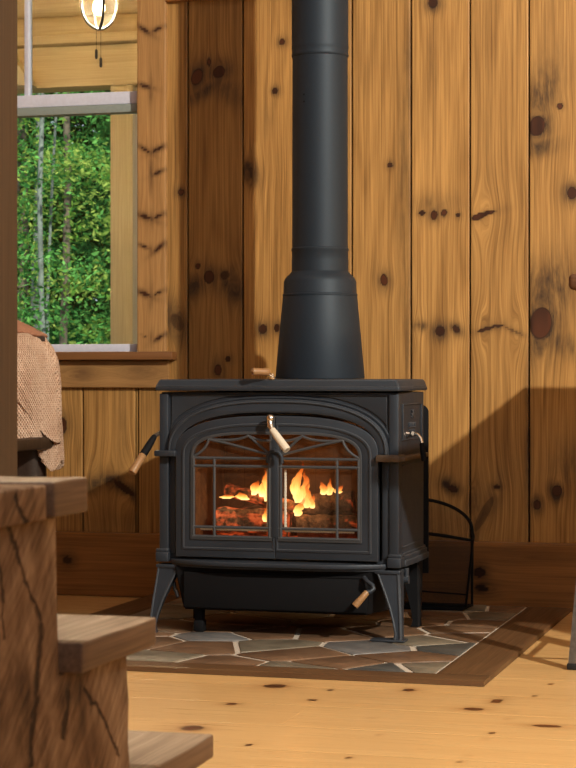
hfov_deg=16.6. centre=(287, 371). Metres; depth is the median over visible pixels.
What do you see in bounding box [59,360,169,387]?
trim
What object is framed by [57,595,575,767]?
floor
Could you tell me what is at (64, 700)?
staircase
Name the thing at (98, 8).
porch light
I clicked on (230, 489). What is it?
log
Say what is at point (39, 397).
throw blanket
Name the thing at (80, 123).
foliage
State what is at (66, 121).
tree
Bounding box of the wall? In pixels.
[47,0,575,542]
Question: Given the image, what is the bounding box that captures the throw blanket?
[17,320,64,470]
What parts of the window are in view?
frame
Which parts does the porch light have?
bulb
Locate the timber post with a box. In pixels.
[0,0,16,476]
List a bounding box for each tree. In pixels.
[17,90,110,343]
[17,90,110,343]
[17,91,110,343]
[17,91,110,343]
[17,92,110,340]
[17,192,85,343]
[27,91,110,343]
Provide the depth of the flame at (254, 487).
6.16 m
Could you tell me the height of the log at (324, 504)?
0.084 m
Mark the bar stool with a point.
(571, 665)
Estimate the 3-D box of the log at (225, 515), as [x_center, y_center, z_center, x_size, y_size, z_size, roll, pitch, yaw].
[-0.110,0.471,6.176,0.234,0.098,0.097,0,0,16]
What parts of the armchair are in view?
armrest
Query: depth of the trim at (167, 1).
7.13 m
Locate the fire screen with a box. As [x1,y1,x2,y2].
[404,498,474,610]
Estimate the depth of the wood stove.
6.02 m
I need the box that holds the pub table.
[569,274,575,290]
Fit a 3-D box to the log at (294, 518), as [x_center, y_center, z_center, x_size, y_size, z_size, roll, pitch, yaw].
[0.035,0.471,6.236,0.367,0.096,0.092,0,0,19]
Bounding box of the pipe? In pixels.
[275,0,364,378]
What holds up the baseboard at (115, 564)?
attached to the wall
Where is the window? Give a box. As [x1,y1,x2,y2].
[17,0,136,351]
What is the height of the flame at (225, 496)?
0.016 m
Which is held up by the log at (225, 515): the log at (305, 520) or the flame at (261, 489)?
the flame at (261, 489)
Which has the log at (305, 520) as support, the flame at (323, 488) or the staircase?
the flame at (323, 488)
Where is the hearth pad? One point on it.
(471, 646)
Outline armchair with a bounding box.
[17,330,53,476]
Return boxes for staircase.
[0,476,212,767]
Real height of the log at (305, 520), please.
0.081 m
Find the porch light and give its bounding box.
[80,0,117,66]
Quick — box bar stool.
[567,586,575,669]
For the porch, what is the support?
on the floor
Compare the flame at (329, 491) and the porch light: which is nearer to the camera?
the flame at (329, 491)
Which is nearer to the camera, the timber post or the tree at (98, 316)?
the timber post
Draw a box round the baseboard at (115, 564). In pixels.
[56,531,575,611]
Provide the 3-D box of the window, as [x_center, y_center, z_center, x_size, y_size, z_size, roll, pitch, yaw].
[-1.228,-1.000,7.446,1.450,1.855,0.075,0,0,16]
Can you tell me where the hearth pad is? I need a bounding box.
[88,594,570,686]
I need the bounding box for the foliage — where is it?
[26,90,110,343]
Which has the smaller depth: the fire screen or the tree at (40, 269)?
the fire screen
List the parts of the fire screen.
frame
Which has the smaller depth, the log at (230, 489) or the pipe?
the log at (230, 489)
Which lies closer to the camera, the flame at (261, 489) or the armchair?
the flame at (261, 489)
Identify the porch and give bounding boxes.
[17,0,136,343]
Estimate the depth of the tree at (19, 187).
24.83 m
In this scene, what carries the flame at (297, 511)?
on the log at (305, 520)
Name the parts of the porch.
post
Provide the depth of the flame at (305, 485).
6.10 m
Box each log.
[216,506,291,536]
[224,484,294,515]
[242,505,356,534]
[294,491,355,514]
[296,514,356,537]
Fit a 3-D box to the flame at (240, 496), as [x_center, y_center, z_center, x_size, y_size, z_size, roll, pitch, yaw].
[-0.142,0.387,6.151,0.048,0.026,0.024,0,0,16]
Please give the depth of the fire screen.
6.68 m
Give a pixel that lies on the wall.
(462, 113)
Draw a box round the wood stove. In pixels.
[129,368,428,642]
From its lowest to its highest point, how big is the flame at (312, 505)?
0.050 m
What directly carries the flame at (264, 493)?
on the log at (225, 515)
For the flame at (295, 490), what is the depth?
6.10 m
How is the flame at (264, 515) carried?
on the log at (225, 515)
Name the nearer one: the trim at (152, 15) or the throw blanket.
the throw blanket
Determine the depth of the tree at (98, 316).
21.90 m
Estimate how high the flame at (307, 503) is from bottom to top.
0.080 m
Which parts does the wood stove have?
leg, spandrel panel, door, latch knob, lid handle stem, ash door, arch moulding, lid, door, spandrel panel, foot plate, leg, panel frame, leg, damper handle, moulding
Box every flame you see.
[220,495,234,498]
[235,493,248,499]
[250,484,258,494]
[257,483,264,496]
[262,472,266,492]
[262,509,266,521]
[263,490,266,500]
[290,470,301,502]
[293,501,304,515]
[300,476,309,502]
[303,488,310,507]
[309,497,314,507]
[320,484,327,494]
[326,482,333,494]
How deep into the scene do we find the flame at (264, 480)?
6.12 m
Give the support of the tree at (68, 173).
on the ground
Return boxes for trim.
[56,352,176,359]
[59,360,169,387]
[137,0,167,351]
[165,0,204,2]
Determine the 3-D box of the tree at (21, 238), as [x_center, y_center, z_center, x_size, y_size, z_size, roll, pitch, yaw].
[-2.840,-0.363,18.563,2.896,3.394,2.923,0,0,16]

